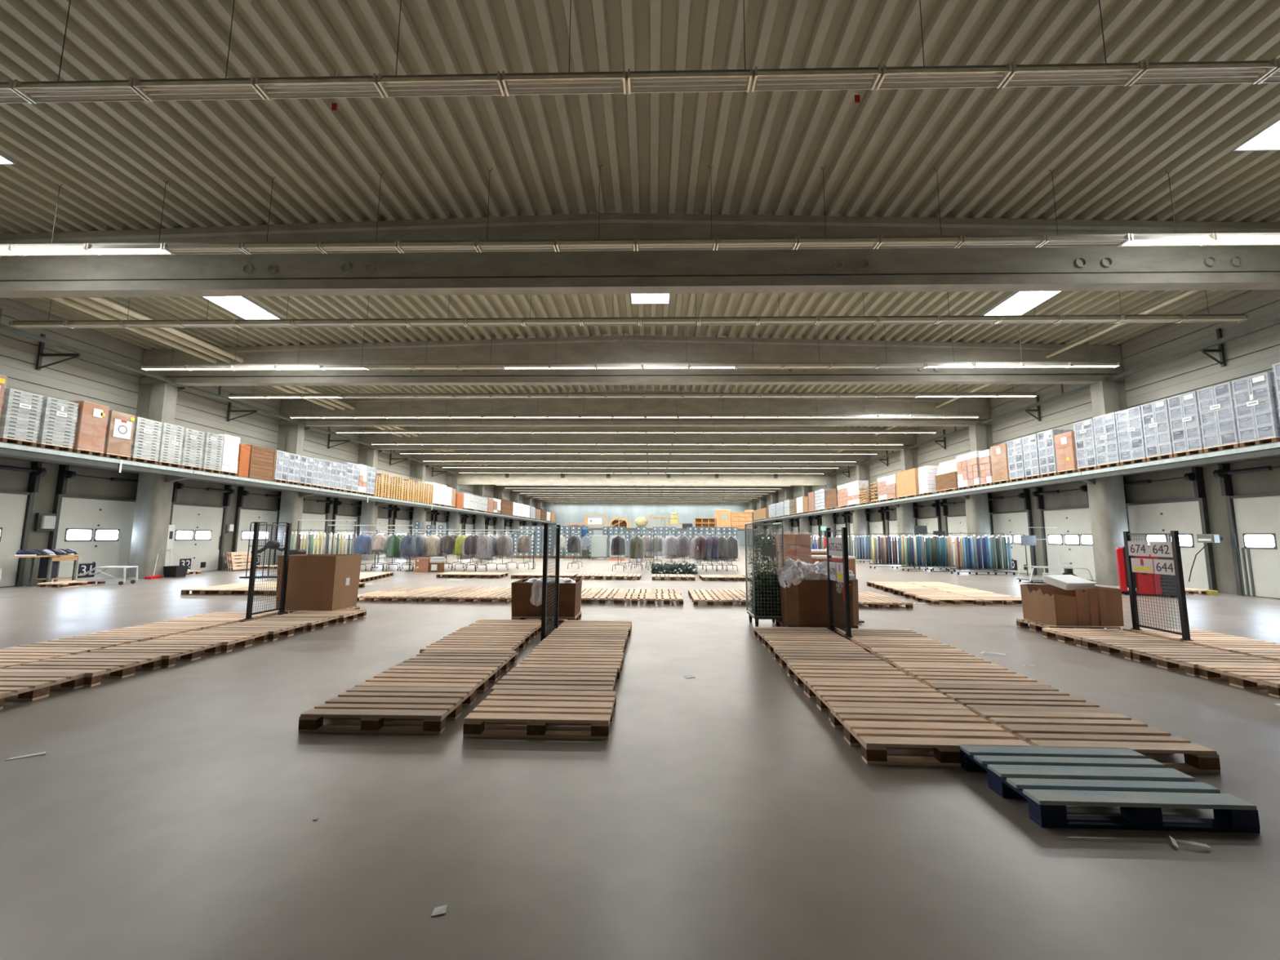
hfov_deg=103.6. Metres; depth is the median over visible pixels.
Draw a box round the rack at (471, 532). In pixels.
[463,532,486,571]
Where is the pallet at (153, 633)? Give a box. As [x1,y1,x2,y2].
[73,626,200,639]
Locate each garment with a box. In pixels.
[14,549,36,555]
[26,549,42,555]
[34,549,46,555]
[42,549,55,555]
[48,549,62,555]
[54,549,67,555]
[58,548,74,554]
[66,548,77,554]
[354,533,368,554]
[363,532,370,551]
[365,533,372,554]
[371,533,385,550]
[378,534,389,551]
[386,533,399,557]
[395,532,403,554]
[400,532,414,555]
[412,534,421,555]
[416,533,423,555]
[419,534,426,552]
[424,534,437,555]
[433,533,440,554]
[440,534,453,553]
[450,534,457,550]
[454,532,466,555]
[463,533,476,555]
[475,534,488,559]
[480,533,492,559]
[488,534,496,556]
[493,534,499,556]
[496,533,509,555]
[504,534,511,552]
[506,533,513,555]
[508,534,514,552]
[517,534,530,552]
[560,535,564,547]
[567,535,580,552]
[582,535,590,547]
[611,534,625,555]
[630,535,643,559]
[640,535,650,551]
[651,533,662,551]
[662,534,669,555]
[664,535,671,555]
[666,533,678,555]
[676,535,681,553]
[678,535,689,555]
[688,533,695,555]
[690,536,697,558]
[693,533,706,559]
[706,534,717,558]
[716,536,727,558]
[726,536,737,558]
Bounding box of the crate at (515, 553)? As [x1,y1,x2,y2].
[512,551,518,555]
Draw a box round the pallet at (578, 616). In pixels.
[511,610,581,624]
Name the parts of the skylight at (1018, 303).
skylight pane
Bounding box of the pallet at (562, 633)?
[545,628,628,648]
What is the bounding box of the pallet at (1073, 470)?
[1057,468,1093,475]
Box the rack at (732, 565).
[721,533,737,571]
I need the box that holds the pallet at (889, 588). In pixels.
[883,586,936,592]
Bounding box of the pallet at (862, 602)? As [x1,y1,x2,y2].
[857,597,875,608]
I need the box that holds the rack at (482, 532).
[475,532,497,571]
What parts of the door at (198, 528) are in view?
number plate, vent plate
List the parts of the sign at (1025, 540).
screen plate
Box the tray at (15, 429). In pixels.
[0,426,38,435]
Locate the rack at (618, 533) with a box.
[612,533,626,571]
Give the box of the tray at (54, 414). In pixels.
[39,410,76,420]
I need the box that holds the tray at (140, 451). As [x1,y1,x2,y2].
[130,448,159,454]
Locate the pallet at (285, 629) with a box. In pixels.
[199,622,307,640]
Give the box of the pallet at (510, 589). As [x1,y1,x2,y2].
[502,588,511,592]
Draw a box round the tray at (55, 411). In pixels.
[40,407,77,417]
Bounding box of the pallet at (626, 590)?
[622,588,651,598]
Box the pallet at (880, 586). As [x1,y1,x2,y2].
[874,583,923,589]
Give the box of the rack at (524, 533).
[517,533,535,568]
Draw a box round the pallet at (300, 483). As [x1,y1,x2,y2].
[288,482,311,486]
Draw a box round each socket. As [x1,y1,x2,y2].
[560,473,564,478]
[773,473,777,478]
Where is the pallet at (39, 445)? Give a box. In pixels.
[22,443,72,452]
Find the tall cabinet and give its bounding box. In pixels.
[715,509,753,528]
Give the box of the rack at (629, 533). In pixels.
[623,533,635,568]
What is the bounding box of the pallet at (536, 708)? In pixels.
[462,689,616,739]
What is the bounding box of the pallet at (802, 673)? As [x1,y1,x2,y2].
[786,662,922,695]
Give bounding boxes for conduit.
[1231,547,1237,595]
[1236,547,1244,595]
[1240,547,1249,595]
[1246,547,1255,596]
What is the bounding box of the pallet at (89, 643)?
[2,636,150,652]
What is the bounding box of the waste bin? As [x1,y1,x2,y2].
[163,565,189,577]
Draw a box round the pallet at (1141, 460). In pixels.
[1120,457,1166,465]
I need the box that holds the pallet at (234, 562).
[228,551,251,570]
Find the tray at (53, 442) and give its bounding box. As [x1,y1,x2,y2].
[35,439,72,447]
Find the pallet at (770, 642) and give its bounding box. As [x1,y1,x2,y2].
[764,635,864,653]
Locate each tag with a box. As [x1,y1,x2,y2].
[331,72,337,111]
[854,89,860,102]
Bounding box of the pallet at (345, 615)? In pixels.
[283,608,366,622]
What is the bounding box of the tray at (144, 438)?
[132,435,160,443]
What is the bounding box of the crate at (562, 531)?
[560,529,564,533]
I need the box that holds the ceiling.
[0,0,1279,429]
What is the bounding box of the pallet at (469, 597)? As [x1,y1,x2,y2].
[452,591,498,603]
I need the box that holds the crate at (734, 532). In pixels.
[732,530,737,534]
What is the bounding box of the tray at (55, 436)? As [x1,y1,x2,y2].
[36,432,74,440]
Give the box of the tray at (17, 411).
[1,407,40,417]
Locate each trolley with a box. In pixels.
[74,565,137,585]
[291,529,362,531]
[590,534,608,559]
[608,535,625,559]
[834,533,889,562]
[900,533,955,571]
[924,535,960,570]
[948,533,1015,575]
[1017,565,1093,582]
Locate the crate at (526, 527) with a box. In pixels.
[524,525,530,529]
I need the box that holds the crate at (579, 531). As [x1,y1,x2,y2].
[576,529,582,533]
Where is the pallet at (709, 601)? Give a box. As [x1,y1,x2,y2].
[690,594,727,606]
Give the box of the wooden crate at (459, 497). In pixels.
[454,493,462,508]
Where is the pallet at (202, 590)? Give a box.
[180,586,246,595]
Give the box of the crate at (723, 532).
[720,530,726,534]
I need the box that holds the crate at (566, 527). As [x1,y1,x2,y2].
[564,525,570,529]
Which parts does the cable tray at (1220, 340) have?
hanger post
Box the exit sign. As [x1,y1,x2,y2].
[820,515,826,530]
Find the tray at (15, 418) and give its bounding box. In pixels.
[0,414,39,423]
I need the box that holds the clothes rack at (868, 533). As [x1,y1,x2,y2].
[868,533,919,568]
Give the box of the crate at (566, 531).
[564,529,570,533]
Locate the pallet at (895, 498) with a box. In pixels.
[878,497,902,502]
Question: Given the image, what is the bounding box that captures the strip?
[119,459,122,472]
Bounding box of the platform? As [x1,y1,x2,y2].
[588,528,759,553]
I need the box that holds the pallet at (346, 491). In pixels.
[336,489,357,493]
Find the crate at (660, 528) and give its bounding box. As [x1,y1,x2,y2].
[657,526,663,530]
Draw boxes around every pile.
[790,499,796,514]
[859,484,875,502]
[871,481,879,501]
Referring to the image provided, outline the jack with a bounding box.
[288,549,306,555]
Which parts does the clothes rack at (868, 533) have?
trolley frame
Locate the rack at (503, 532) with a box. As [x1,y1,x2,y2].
[496,532,516,569]
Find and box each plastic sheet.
[529,581,542,606]
[835,577,842,593]
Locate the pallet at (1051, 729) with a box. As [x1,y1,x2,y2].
[975,710,1220,773]
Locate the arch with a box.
[606,515,631,528]
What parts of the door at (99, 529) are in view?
number plate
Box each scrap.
[4,751,45,760]
[431,904,447,916]
[684,674,694,678]
[980,651,1005,654]
[1168,835,1211,848]
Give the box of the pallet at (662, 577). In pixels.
[652,573,673,580]
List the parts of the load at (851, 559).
white lid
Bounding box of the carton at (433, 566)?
[429,562,444,572]
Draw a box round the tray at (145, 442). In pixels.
[132,438,159,445]
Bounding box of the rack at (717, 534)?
[711,533,728,571]
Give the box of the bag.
[579,528,588,558]
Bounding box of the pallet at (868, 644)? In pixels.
[850,637,964,653]
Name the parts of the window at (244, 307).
skylight pane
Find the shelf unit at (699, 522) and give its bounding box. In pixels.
[693,517,715,527]
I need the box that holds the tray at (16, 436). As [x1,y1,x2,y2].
[0,433,36,441]
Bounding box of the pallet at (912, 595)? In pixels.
[902,591,964,599]
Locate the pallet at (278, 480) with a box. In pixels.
[273,478,287,483]
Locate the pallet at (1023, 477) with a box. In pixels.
[1009,476,1031,482]
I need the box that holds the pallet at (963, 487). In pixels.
[958,485,973,489]
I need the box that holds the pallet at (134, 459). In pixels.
[120,457,158,464]
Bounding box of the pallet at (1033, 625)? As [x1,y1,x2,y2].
[1016,618,1120,635]
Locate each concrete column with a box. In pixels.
[127,382,177,578]
[275,424,304,564]
[357,448,377,559]
[408,464,426,534]
[445,475,459,552]
[472,484,484,536]
[493,488,504,537]
[510,493,519,541]
[523,497,532,525]
[533,501,542,533]
[748,502,756,546]
[757,498,766,546]
[768,494,778,545]
[782,489,793,533]
[799,485,812,533]
[822,475,836,537]
[852,464,871,558]
[896,448,918,553]
[964,424,993,571]
[1086,380,1128,586]
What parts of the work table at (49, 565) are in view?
leg, dark panel, leg, leg, leg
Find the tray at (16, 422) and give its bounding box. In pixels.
[0,418,39,427]
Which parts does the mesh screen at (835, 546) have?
post, frame rail, frame rail, post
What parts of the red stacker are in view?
panel, panel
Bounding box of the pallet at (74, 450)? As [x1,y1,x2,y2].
[58,448,103,456]
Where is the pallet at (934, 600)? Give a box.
[915,595,982,605]
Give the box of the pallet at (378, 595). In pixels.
[356,591,406,602]
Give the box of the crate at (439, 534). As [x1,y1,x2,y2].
[437,533,446,536]
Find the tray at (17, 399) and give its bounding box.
[3,395,42,406]
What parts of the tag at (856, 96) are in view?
red plate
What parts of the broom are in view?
handle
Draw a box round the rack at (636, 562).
[631,533,642,570]
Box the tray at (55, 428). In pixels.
[38,425,75,434]
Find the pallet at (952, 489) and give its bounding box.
[934,488,965,493]
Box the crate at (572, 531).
[570,529,576,533]
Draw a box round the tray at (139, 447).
[131,444,159,451]
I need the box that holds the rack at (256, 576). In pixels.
[239,522,267,577]
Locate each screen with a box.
[244,521,291,619]
[541,523,560,641]
[826,527,853,636]
[914,525,927,569]
[933,530,945,537]
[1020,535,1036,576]
[1123,530,1193,640]
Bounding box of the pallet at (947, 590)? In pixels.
[937,589,995,593]
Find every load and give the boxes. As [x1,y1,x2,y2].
[0,374,6,416]
[67,400,108,452]
[103,410,134,456]
[217,434,239,472]
[357,464,367,492]
[424,482,446,504]
[445,486,452,505]
[451,488,455,506]
[459,493,488,511]
[487,497,493,511]
[488,497,501,513]
[512,502,521,515]
[520,503,529,517]
[533,508,540,519]
[546,511,550,520]
[783,499,795,515]
[795,496,808,513]
[808,491,815,511]
[808,555,856,578]
[811,549,826,555]
[837,480,869,506]
[877,474,897,500]
[918,465,941,493]
[935,458,958,490]
[956,453,968,487]
[966,450,982,485]
[978,448,992,483]
[990,443,1009,481]
[1054,431,1077,471]
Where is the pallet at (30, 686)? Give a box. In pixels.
[0,672,85,709]
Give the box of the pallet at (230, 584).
[207,583,265,586]
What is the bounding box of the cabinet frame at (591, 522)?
[583,514,606,526]
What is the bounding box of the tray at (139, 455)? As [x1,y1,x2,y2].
[130,453,158,460]
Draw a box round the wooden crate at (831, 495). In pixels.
[824,488,838,508]
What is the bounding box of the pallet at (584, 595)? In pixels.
[581,592,591,604]
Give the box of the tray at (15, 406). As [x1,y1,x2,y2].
[1,403,41,413]
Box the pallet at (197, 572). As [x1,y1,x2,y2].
[186,570,200,575]
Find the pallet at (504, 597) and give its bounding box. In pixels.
[485,591,511,603]
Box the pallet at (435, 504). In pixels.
[432,502,446,506]
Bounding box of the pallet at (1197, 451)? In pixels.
[1173,448,1217,457]
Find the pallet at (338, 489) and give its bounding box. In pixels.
[329,488,345,491]
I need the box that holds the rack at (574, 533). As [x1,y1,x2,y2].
[567,533,582,568]
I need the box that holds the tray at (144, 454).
[130,450,158,457]
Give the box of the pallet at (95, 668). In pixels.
[0,655,162,686]
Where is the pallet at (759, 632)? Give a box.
[753,626,841,645]
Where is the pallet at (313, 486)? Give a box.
[301,484,322,488]
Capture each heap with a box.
[523,577,575,582]
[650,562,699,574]
[777,558,856,588]
[786,564,804,585]
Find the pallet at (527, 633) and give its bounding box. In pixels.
[443,627,535,646]
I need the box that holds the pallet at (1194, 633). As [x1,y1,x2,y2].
[1122,628,1251,639]
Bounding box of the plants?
[746,532,781,616]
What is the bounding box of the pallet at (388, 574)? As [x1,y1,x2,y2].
[360,572,393,576]
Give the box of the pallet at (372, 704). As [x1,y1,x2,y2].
[297,686,474,733]
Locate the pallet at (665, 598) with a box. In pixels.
[650,593,683,604]
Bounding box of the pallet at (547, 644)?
[531,638,625,655]
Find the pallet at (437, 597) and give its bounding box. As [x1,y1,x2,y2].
[417,591,467,602]
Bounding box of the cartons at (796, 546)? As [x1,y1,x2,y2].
[771,533,811,573]
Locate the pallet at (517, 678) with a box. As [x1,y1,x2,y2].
[490,667,617,692]
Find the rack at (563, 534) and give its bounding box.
[560,533,568,558]
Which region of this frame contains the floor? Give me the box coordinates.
[0,545,1279,959]
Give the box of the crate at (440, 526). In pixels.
[437,524,446,528]
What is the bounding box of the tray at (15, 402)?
[2,399,41,409]
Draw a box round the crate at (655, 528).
[653,526,657,530]
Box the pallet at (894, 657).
[871,649,1000,667]
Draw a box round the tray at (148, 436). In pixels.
[133,432,160,439]
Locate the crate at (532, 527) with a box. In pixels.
[530,525,536,529]
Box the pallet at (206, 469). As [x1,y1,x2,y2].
[192,467,221,473]
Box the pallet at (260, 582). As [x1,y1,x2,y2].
[235,581,276,584]
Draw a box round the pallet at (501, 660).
[396,649,516,679]
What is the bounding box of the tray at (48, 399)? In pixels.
[42,396,78,406]
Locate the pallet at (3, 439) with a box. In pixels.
[0,436,36,446]
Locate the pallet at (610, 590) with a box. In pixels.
[593,587,624,595]
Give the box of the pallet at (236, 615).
[179,612,276,622]
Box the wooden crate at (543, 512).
[537,508,546,520]
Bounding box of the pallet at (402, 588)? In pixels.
[380,586,426,591]
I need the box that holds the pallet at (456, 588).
[441,586,484,591]
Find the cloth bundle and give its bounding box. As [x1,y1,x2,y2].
[257,540,284,553]
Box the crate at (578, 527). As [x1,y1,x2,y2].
[576,525,582,529]
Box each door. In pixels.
[0,461,46,586]
[43,465,137,582]
[167,480,235,571]
[231,486,281,566]
[300,497,333,554]
[331,497,361,554]
[376,504,395,557]
[391,505,413,535]
[425,510,435,535]
[434,510,449,537]
[459,514,466,535]
[463,513,475,535]
[484,517,488,534]
[486,516,496,536]
[504,519,512,535]
[764,521,768,541]
[790,517,799,533]
[808,515,820,549]
[817,515,822,549]
[832,511,847,537]
[844,511,854,555]
[865,506,885,558]
[882,506,898,560]
[912,500,941,563]
[938,498,967,567]
[987,488,1036,574]
[1031,482,1096,580]
[1123,466,1217,591]
[1213,463,1279,598]
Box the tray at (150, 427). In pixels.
[133,422,161,431]
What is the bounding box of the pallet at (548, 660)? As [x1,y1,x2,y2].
[515,651,623,681]
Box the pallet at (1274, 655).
[1231,649,1279,662]
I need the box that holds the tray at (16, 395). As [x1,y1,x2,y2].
[3,391,42,402]
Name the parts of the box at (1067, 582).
box lid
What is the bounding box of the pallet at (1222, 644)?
[1170,638,1279,652]
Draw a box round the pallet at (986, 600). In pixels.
[964,595,1022,605]
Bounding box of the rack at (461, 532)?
[454,532,477,569]
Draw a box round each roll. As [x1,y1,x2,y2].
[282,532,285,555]
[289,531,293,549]
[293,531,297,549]
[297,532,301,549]
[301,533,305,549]
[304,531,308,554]
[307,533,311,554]
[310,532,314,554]
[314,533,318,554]
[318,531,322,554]
[321,532,325,554]
[325,533,329,554]
[328,532,333,554]
[332,533,336,554]
[335,532,339,554]
[338,532,342,554]
[342,531,346,554]
[346,533,351,554]
[351,532,354,554]
[813,534,816,549]
[817,536,820,549]
[821,535,823,549]
[823,531,826,549]
[848,535,849,555]
[850,535,853,555]
[853,535,856,558]
[856,536,859,558]
[859,536,862,558]
[862,535,864,558]
[865,535,867,558]
[867,535,871,558]
[871,534,875,563]
[874,536,877,564]
[877,534,881,564]
[880,536,884,564]
[883,535,886,564]
[885,535,888,564]
[888,534,892,564]
[891,535,895,564]
[893,535,897,564]
[897,536,901,564]
[900,535,904,564]
[902,534,905,564]
[903,536,907,565]
[906,536,911,565]
[908,534,911,564]
[911,535,915,565]
[913,535,917,565]
[915,534,919,565]
[918,534,922,565]
[920,534,925,565]
[924,536,928,565]
[927,535,931,565]
[930,536,934,565]
[932,534,935,564]
[933,534,937,566]
[936,535,940,566]
[938,536,941,564]
[939,535,944,566]
[942,535,946,566]
[944,536,948,566]
[946,535,950,564]
[948,534,952,566]
[951,536,954,564]
[954,536,959,568]
[956,535,960,568]
[959,536,964,568]
[961,534,967,568]
[964,534,969,568]
[967,536,972,568]
[969,535,974,568]
[973,534,977,568]
[976,537,981,568]
[977,535,982,568]
[982,536,986,568]
[983,534,989,568]
[986,536,992,568]
[989,535,994,568]
[991,534,996,568]
[995,536,1000,568]
[997,534,1002,568]
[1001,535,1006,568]
[1004,535,1008,568]
[1006,535,1012,568]
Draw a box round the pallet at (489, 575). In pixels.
[478,572,508,578]
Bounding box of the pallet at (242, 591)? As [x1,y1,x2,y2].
[226,586,276,595]
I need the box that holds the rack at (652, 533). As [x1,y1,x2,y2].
[645,533,655,570]
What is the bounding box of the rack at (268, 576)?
[262,522,288,577]
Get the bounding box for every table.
[4,554,81,586]
[412,552,446,558]
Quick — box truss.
[565,521,586,526]
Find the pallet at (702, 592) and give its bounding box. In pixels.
[688,589,720,598]
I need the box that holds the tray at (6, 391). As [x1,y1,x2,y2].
[4,388,43,399]
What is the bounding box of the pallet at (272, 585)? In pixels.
[254,584,276,586]
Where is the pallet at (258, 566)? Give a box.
[256,564,277,568]
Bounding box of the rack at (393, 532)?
[385,532,413,570]
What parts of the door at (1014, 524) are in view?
number plate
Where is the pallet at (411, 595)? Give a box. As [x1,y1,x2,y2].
[384,591,437,602]
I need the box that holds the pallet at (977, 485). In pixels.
[968,484,985,488]
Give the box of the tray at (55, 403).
[41,400,78,409]
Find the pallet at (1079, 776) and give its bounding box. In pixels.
[959,744,1260,833]
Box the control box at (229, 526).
[218,524,234,549]
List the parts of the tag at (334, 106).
red plate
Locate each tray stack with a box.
[0,388,43,441]
[35,396,78,447]
[130,417,162,460]
[157,422,184,463]
[179,428,204,466]
[200,431,224,470]
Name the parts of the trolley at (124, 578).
sloping arm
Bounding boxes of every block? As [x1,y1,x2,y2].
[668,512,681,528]
[682,523,692,528]
[1204,590,1218,595]
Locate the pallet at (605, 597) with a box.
[585,592,622,604]
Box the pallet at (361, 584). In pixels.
[358,582,364,587]
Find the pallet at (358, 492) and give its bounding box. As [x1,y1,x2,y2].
[352,491,365,494]
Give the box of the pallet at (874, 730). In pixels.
[830,706,1032,766]
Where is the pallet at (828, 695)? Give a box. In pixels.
[806,681,969,721]
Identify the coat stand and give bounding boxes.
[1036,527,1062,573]
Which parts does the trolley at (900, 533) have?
trolley frame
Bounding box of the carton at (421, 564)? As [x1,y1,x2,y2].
[414,557,431,572]
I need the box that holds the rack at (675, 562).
[665,533,676,564]
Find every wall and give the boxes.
[0,297,543,586]
[543,501,748,546]
[747,289,1279,599]
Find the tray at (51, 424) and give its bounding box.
[37,421,75,430]
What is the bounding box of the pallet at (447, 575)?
[435,572,466,577]
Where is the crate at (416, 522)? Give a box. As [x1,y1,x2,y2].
[414,520,423,524]
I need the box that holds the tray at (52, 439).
[36,435,73,444]
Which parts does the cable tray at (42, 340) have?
hanger post, hanger post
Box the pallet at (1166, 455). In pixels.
[1146,453,1193,461]
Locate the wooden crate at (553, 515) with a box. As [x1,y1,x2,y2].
[549,511,555,521]
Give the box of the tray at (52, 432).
[36,428,74,437]
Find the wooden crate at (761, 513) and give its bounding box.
[753,507,771,519]
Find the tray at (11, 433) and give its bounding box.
[0,429,37,438]
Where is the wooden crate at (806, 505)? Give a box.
[803,497,808,511]
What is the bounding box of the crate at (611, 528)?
[608,526,613,530]
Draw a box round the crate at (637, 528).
[635,526,641,530]
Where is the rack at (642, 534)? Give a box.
[635,533,647,567]
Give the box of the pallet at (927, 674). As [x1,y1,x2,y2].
[895,664,1050,686]
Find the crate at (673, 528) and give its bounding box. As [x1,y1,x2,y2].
[670,526,675,530]
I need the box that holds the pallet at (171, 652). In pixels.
[73,641,222,667]
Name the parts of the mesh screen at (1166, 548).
post, frame rail, frame rail, post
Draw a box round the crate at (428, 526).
[426,524,435,528]
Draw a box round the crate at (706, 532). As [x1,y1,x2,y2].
[703,530,709,534]
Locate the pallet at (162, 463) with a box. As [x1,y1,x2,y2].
[146,461,181,467]
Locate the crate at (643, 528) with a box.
[641,526,646,530]
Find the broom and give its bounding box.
[144,554,162,579]
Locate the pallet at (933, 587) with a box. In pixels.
[923,586,979,590]
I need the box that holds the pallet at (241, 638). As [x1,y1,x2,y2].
[144,631,269,652]
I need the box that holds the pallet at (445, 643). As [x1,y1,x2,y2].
[419,637,524,654]
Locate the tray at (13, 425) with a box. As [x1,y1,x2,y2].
[0,422,38,431]
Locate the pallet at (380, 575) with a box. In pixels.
[360,573,386,578]
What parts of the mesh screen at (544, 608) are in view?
post, frame rail, post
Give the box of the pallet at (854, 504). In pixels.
[837,502,862,508]
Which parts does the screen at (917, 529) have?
screen plate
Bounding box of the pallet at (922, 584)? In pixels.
[912,583,964,586]
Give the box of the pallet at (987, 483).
[980,482,999,486]
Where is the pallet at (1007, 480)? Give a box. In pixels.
[992,479,1016,484]
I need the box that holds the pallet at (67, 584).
[36,580,105,587]
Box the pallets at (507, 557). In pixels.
[506,555,654,558]
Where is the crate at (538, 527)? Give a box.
[536,525,542,529]
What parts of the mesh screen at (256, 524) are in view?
post, frame rail, frame rail, post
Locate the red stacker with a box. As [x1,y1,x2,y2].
[1115,542,1177,597]
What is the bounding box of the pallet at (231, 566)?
[226,552,250,570]
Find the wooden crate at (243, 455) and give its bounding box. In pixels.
[230,444,250,477]
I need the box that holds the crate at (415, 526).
[413,524,423,528]
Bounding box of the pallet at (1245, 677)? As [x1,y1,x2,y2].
[1198,664,1279,697]
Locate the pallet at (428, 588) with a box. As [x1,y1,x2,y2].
[411,586,454,591]
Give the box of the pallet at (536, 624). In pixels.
[464,619,546,636]
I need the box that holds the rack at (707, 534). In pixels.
[702,533,717,571]
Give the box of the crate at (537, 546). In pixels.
[535,544,541,548]
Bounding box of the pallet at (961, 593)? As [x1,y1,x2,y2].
[951,592,1011,596]
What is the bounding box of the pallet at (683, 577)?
[672,574,695,580]
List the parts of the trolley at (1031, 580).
frame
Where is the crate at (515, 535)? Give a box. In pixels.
[512,533,518,537]
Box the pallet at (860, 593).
[857,591,888,596]
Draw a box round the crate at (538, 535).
[536,533,542,537]
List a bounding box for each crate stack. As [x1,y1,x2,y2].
[274,449,288,480]
[287,453,301,482]
[298,455,313,484]
[311,457,324,485]
[322,459,337,487]
[334,462,346,488]
[335,462,359,491]
[365,466,375,493]
[529,506,535,518]
[768,503,777,517]
[776,501,784,516]
[814,488,833,510]
[1006,438,1025,479]
[1022,434,1040,476]
[1036,429,1073,474]
[1073,418,1097,468]
[1093,412,1119,465]
[1115,405,1146,461]
[1141,399,1173,457]
[1167,391,1204,453]
[1196,382,1239,448]
[1231,372,1279,442]
[1272,362,1279,413]
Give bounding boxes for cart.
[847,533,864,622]
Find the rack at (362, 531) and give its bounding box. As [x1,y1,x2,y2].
[360,531,383,570]
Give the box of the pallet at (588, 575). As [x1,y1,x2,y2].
[576,573,599,579]
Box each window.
[0,150,17,164]
[202,296,283,319]
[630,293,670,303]
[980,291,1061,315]
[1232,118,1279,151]
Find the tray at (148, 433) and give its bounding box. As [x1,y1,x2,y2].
[133,429,160,436]
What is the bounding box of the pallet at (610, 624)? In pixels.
[556,620,631,637]
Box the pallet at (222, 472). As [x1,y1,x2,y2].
[213,470,237,475]
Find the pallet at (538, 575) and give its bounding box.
[531,573,554,577]
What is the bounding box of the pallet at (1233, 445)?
[1204,442,1253,452]
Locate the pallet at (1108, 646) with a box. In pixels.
[1081,637,1220,660]
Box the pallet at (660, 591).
[650,588,680,594]
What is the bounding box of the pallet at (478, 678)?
[355,665,497,701]
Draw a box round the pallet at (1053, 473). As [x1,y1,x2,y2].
[1040,471,1072,477]
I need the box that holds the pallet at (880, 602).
[857,596,912,608]
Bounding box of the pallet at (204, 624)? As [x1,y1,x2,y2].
[131,618,242,630]
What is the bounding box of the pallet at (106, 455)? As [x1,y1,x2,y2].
[92,453,130,460]
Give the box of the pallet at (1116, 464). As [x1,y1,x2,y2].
[1097,462,1139,468]
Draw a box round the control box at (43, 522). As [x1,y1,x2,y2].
[34,512,56,531]
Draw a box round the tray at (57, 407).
[40,404,77,413]
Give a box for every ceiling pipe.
[0,256,487,466]
[48,297,476,466]
[69,297,482,466]
[806,290,1197,466]
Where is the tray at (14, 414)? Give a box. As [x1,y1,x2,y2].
[0,410,39,420]
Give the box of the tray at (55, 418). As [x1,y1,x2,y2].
[39,414,75,423]
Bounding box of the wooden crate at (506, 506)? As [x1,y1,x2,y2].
[497,498,512,515]
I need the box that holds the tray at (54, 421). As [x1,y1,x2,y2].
[39,417,75,426]
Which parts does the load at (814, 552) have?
white lid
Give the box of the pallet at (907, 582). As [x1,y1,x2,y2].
[906,582,952,584]
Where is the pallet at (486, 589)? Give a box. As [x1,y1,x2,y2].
[471,586,511,592]
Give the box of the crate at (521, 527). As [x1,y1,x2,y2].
[518,525,524,529]
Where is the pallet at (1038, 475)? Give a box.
[1025,474,1047,479]
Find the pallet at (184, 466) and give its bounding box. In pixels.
[171,464,201,471]
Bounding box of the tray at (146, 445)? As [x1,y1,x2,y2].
[131,441,159,448]
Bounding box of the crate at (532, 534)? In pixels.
[529,533,536,537]
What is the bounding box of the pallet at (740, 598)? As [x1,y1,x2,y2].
[721,594,752,606]
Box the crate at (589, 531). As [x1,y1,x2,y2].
[587,529,594,533]
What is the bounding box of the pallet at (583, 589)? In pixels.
[581,587,597,593]
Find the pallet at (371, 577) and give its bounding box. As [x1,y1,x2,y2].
[360,575,377,580]
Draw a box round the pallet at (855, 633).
[834,627,933,640]
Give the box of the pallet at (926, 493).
[919,492,940,495]
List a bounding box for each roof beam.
[0,213,1279,297]
[140,335,1124,386]
[279,390,991,426]
[359,426,916,450]
[410,449,869,465]
[493,484,792,490]
[510,489,777,494]
[523,494,766,498]
[534,497,755,502]
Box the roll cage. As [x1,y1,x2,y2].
[744,522,784,626]
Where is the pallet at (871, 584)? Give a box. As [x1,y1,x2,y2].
[866,581,911,586]
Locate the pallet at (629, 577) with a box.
[618,573,641,580]
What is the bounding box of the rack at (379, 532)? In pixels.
[370,532,399,570]
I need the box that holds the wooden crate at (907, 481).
[895,467,919,497]
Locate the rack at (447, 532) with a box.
[444,532,463,569]
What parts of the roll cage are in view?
panel, panel, cage plate, panel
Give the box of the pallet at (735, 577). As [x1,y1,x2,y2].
[720,574,745,581]
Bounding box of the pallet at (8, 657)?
[0,648,87,667]
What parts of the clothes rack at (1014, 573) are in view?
trolley frame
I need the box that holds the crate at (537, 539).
[535,537,542,541]
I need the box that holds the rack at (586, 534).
[582,533,591,559]
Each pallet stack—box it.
[370,473,395,498]
[391,476,433,504]
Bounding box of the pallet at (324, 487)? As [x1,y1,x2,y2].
[317,485,334,489]
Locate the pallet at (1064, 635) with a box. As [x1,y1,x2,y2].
[1041,627,1159,647]
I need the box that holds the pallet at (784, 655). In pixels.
[773,647,889,672]
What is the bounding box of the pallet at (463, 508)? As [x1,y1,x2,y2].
[462,507,487,512]
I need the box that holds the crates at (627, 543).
[607,541,679,555]
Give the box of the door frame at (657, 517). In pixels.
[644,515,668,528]
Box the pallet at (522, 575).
[511,572,536,578]
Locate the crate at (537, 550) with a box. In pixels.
[535,548,541,552]
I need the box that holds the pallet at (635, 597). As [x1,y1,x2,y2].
[617,593,650,604]
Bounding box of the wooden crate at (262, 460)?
[246,444,276,481]
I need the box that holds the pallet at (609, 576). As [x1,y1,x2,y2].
[597,573,620,579]
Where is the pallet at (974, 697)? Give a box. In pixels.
[928,684,1116,713]
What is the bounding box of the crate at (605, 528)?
[602,526,608,530]

